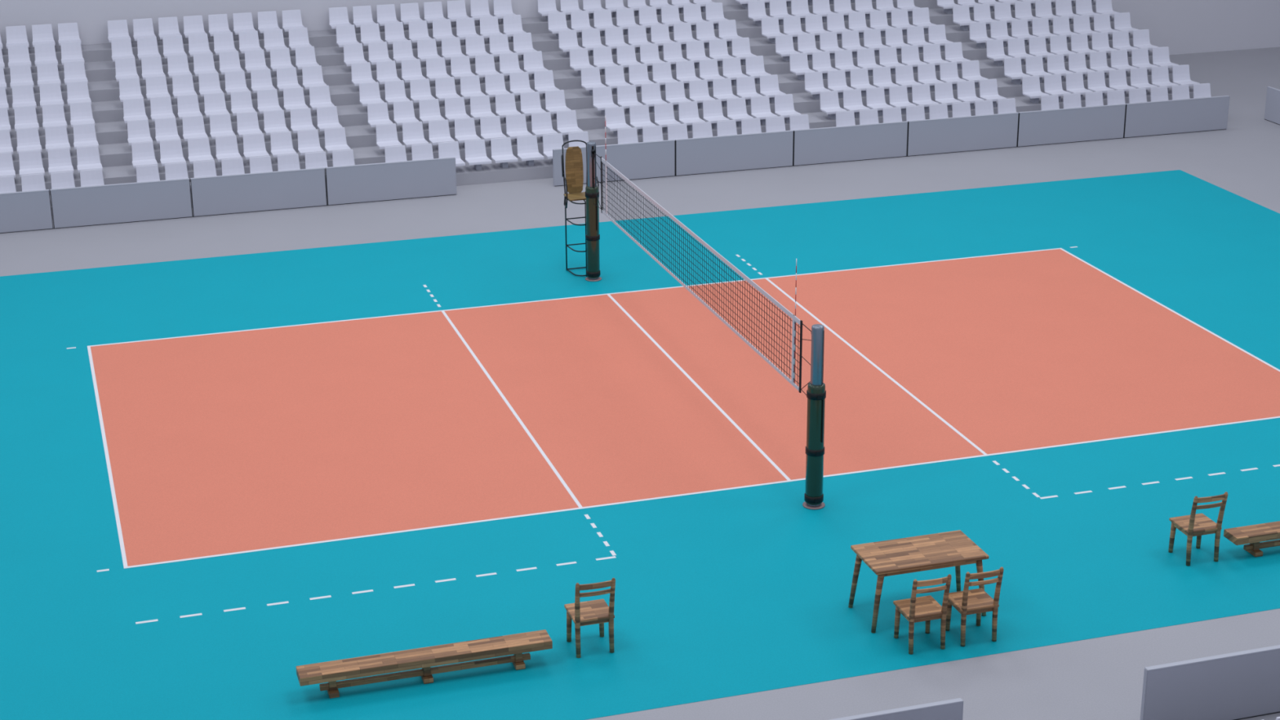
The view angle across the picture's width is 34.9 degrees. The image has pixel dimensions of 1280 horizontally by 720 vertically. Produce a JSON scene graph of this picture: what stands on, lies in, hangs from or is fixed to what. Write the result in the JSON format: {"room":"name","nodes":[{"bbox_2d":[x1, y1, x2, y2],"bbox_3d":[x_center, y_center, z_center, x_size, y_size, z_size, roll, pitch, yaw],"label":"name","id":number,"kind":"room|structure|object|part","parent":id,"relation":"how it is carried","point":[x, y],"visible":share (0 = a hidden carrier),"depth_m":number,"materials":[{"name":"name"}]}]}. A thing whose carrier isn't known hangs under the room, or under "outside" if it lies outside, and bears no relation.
{"room":"arena","nodes":[
{"label":"arena","id":0,"kind":"room"},
{"bbox_2d":[0,47,1279,719],"bbox_3d":[2.736,2.478,26.263,54.000,0.205,54.601,-6,20,-16],"label":"floor","id":1,"kind":"structure","parent":0,"point":[221,477],"depth_m":29.78,"materials":[{"name":"teal plastic"}]},
{"bbox_2d":[0,189,53,233],"bbox_3d":[-12.981,-2.849,40.079,2.720,0.800,0.068,-6,20,-16],"label":"barrier panel","id":2,"kind":"object","parent":1,"relation":"on","point":[24,211],"visible":1,"depth_m":40.29,"materials":[{"name":"white plastic"}]},
{"bbox_2d":[49,177,192,228],"bbox_3d":[-10.373,-3.138,40.834,2.720,0.800,0.068,-6,20,-16],"label":"barrier panel","id":3,"kind":"object","parent":1,"relation":"on","point":[147,201],"visible":1,"depth_m":40.80,"materials":[{"name":"white plastic"}]},
{"bbox_2d":[190,167,327,217],"bbox_3d":[-7.766,-3.426,41.589,2.720,0.800,0.068,-6,20,-16],"label":"barrier panel","id":4,"kind":"object","parent":1,"relation":"on","point":[301,188],"visible":1,"depth_m":41.55,"materials":[{"name":"white plastic"}]},
{"bbox_2d":[324,156,457,205],"bbox_3d":[-5.158,-3.714,42.344,2.720,0.800,0.068,-6,20,-16],"label":"barrier panel","id":5,"kind":"object","parent":1,"relation":"on","point":[434,177],"visible":1,"depth_m":42.31,"materials":[{"name":"white plastic"}]},
{"bbox_2d":[296,629,552,698],"bbox_3d":[-2.401,3.437,22.893,2.860,0.320,0.300,-6,20,-16],"label":"bench","id":6,"kind":"object","parent":1,"relation":"on","point":[423,658],"visible":1,"depth_m":22.82,"materials":[{"name":"brown wood"}]},
{"bbox_2d":[560,140,599,276],"bbox_3d":[-1.100,-2.756,37.117,0.616,2.433,0.557,-6,20,-16],"label":"chair","id":7,"kind":"object","parent":1,"relation":"on","point":[574,180],"visible":0.74,"depth_m":37.09,"materials":[{"name":"wood"}]},
{"bbox_3d":[-1.196,-3.462,37.109,0.330,0.850,0.064,-6,20,-16],"label":"backrest","id":8,"kind":"part","parent":7,"relation":"part of","materials":[{"name":"brown wood"}]},
{"bbox_3d":[-1.111,-2.975,37.073,0.460,0.035,0.440,-6,20,-16],"label":"seat","id":9,"kind":"part","parent":7,"relation":"part of","materials":[{"name":"brown wood"}]},
{"bbox_2d":[564,577,615,657],"bbox_3d":[-0.570,2.880,23.458,0.480,0.969,0.561,-6,20,-16],"label":"wooden chair","id":10,"kind":"object","parent":1,"relation":"on","point":[594,611],"visible":1,"depth_m":23.35,"materials":[{"name":"brown wood"}]},
{"bbox_3d":[-0.584,2.899,23.516,0.480,0.040,0.460,-6,20,-16],"label":"seat","id":11,"kind":"part","parent":10,"relation":"part of","materials":[{"name":"brown wood"}]},
{"bbox_2d":[585,141,601,281],"bbox_3d":[-0.857,-2.675,36.707,0.300,2.552,0.300,-6,20,-16],"label":"post","id":12,"kind":"object","parent":1,"relation":"on","point":[593,236],"depth_m":36.65,"materials":[{"name":"black metal"}]},
{"bbox_2d":[0,0,1211,219],"bbox_3d":[-4.259,-6.279,46.724,35.761,2.683,7.610,-6,20,-16],"label":"grandstand","id":13,"kind":"object","parent":1,"relation":"on","point":[494,95],"visible":0.86,"depth_m":47.17,"materials":[{"name":"plastic"}]},
{"bbox_2d":[552,139,675,186],"bbox_3d":[-0.544,-4.224,43.679,2.720,0.800,0.068,-6,20,-16],"label":"barrier panel","id":14,"kind":"object","parent":1,"relation":"on","point":[650,159],"visible":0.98,"depth_m":43.74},
{"bbox_2d":[675,129,793,176],"bbox_3d":[2.063,-4.512,44.434,2.720,0.800,0.068,-6,20,-16],"label":"barrier panel","id":15,"kind":"object","parent":1,"relation":"on","point":[773,149],"visible":1,"depth_m":44.40,"materials":[{"name":"white plastic"}]},
{"bbox_2d":[802,324,826,509],"bbox_3d":[2.330,0.753,27.007,0.300,2.552,0.300,-6,20,-16],"label":"post","id":16,"kind":"object","parent":1,"relation":"on","point":[815,392],"depth_m":26.95,"materials":[{"name":"metal"}]},
{"bbox_2d":[792,120,908,166],"bbox_3d":[4.671,-4.800,45.189,2.720,0.800,0.068,-6,20,-16],"label":"barrier panel","id":17,"kind":"object","parent":1,"relation":"on","point":[823,145],"visible":1,"depth_m":45.15,"materials":[{"name":"white plastic"}]},
{"bbox_2d":[829,697,963,719],"bbox_3d":[1.996,3.983,20.567,2.720,0.800,0.068,-6,20,-16],"label":"barrier panel","id":18,"kind":"object","parent":1,"relation":"on","point":[949,709],"visible":1,"depth_m":20.68,"materials":[{"name":"white plastic"}]},
{"bbox_2d":[848,529,988,633],"bbox_3d":[3.318,2.637,24.311,1.484,0.803,0.780,-6,20,-16],"label":"wooden table","id":19,"kind":"object","parent":1,"relation":"on","point":[955,548],"visible":0.97,"depth_m":24.11,"materials":[{"name":"brown wood"}]},
{"bbox_2d":[893,573,951,654],"bbox_3d":[3.251,2.842,23.484,0.480,0.969,0.561,-6,20,-16],"label":"wooden chair","id":20,"kind":"object","parent":1,"relation":"on","point":[926,608],"visible":1,"depth_m":23.38,"materials":[{"name":"brown wood"}]},
{"bbox_3d":[3.236,2.861,23.542,0.480,0.040,0.460,-6,20,-16],"label":"seat","id":21,"kind":"part","parent":20,"relation":"part of","materials":[{"name":"brown wood"}]},
{"bbox_2d":[906,112,1018,156],"bbox_3d":[7.279,-5.088,45.944,2.720,0.800,0.068,-6,20,-16],"label":"barrier panel","id":22,"kind":"object","parent":1,"relation":"on","point":[998,131],"visible":1,"depth_m":45.91,"materials":[{"name":"white plastic"}]},
{"bbox_2d":[945,566,1004,646],"bbox_3d":[3.874,2.776,23.655,0.480,0.969,0.561,-6,20,-16],"label":"wooden chair","id":23,"kind":"object","parent":1,"relation":"on","point":[977,601],"visible":0.97,"depth_m":23.55,"materials":[{"name":"brown wood"}]},
{"bbox_3d":[3.860,2.796,23.713,0.480,0.040,0.460,-6,20,-16],"label":"seat","id":24,"kind":"part","parent":23,"relation":"part of","materials":[{"name":"brown wood"}]},
{"bbox_2d":[1017,103,1125,146],"bbox_3d":[9.886,-5.376,46.699,2.720,0.800,0.068,-6,20,-16],"label":"barrier panel","id":25,"kind":"object","parent":1,"relation":"on","point":[1091,123],"visible":1,"depth_m":46.66,"materials":[{"name":"white plastic"}]},
{"bbox_2d":[1123,95,1230,137],"bbox_3d":[12.494,-5.664,47.454,2.720,0.800,0.068,-6,20,-16],"label":"barrier panel","id":26,"kind":"object","parent":1,"relation":"on","point":[1204,113],"visible":1,"depth_m":47.42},
{"bbox_2d":[1168,491,1227,565],"bbox_3d":[7.018,2.045,25.645,0.480,0.969,0.561,-6,20,-16],"label":"wooden chair","id":27,"kind":"object","parent":1,"relation":"on","point":[1198,525],"visible":1,"depth_m":25.54,"materials":[{"name":"brown wood"}]},
{"bbox_3d":[7.003,2.064,25.703,0.480,0.040,0.460,-6,20,-16],"label":"seat","id":28,"kind":"part","parent":27,"relation":"part of","materials":[{"name":"brown wood"}]},
{"bbox_2d":[1140,644,1279,719],"bbox_3d":[6.610,3.473,21.902,2.720,0.800,0.068,-6,20,-16],"label":"barrier panel","id":29,"kind":"object","parent":1,"relation":"on","point":[1244,684],"visible":1,"depth_m":21.72,"materials":[{"name":"white plastic"}]},
{"bbox_2d":[1223,520,1279,556],"bbox_3d":[8.816,2.191,26.160,2.860,0.320,0.300,-6,20,-16],"label":"bench","id":30,"kind":"object","parent":1,"relation":"on","point":[1252,535],"visible":1,"depth_m":25.80,"materials":[{"name":"brown wood"}]},
{"bbox_2d":[1264,86,1279,124],"bbox_3d":[15.400,-5.722,47.555,0.068,0.800,2.720,-6,20,-16],"label":"barrier panel","id":31,"kind":"object","parent":1,"relation":"on","point":[1272,113],"visible":1,"depth_m":48.50,"materials":[{"name":"white plastic"}]},
{"bbox_2d":[0,0,1279,54],"bbox_3d":[-5.355,-11.924,48.715,54.000,12.000,0.200,-6,20,-16],"label":"wall","id":32,"kind":"structure","parent":0,"point":[1183,26],"depth_m":49.49,"materials":[{"name":"paint"}]},
{"bbox_2d":[592,115,811,395],"bbox_3d":[0.733,-1.945,31.508,0.027,1.810,10.615,-6,20,-16],"label":"net","id":33,"kind":"object","parent":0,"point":[795,319],"visible":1,"depth_m":30.60,"materials":[{"name":"black fabric"}]},
{"bbox_3d":[-0.593,-3.385,35.566,0.011,1.800,0.011,-16,25,-37],"label":"antenna rod","id":34,"kind":"part","parent":33,"relation":"part of","materials":[{"name":"white plastic"}]},
{"bbox_3d":[2.088,-0.501,27.406,0.011,1.800,0.011,-16,25,-37],"label":"antenna rod","id":35,"kind":"part","parent":33,"relation":"part of","materials":[{"name":"plastic"}]}
]}

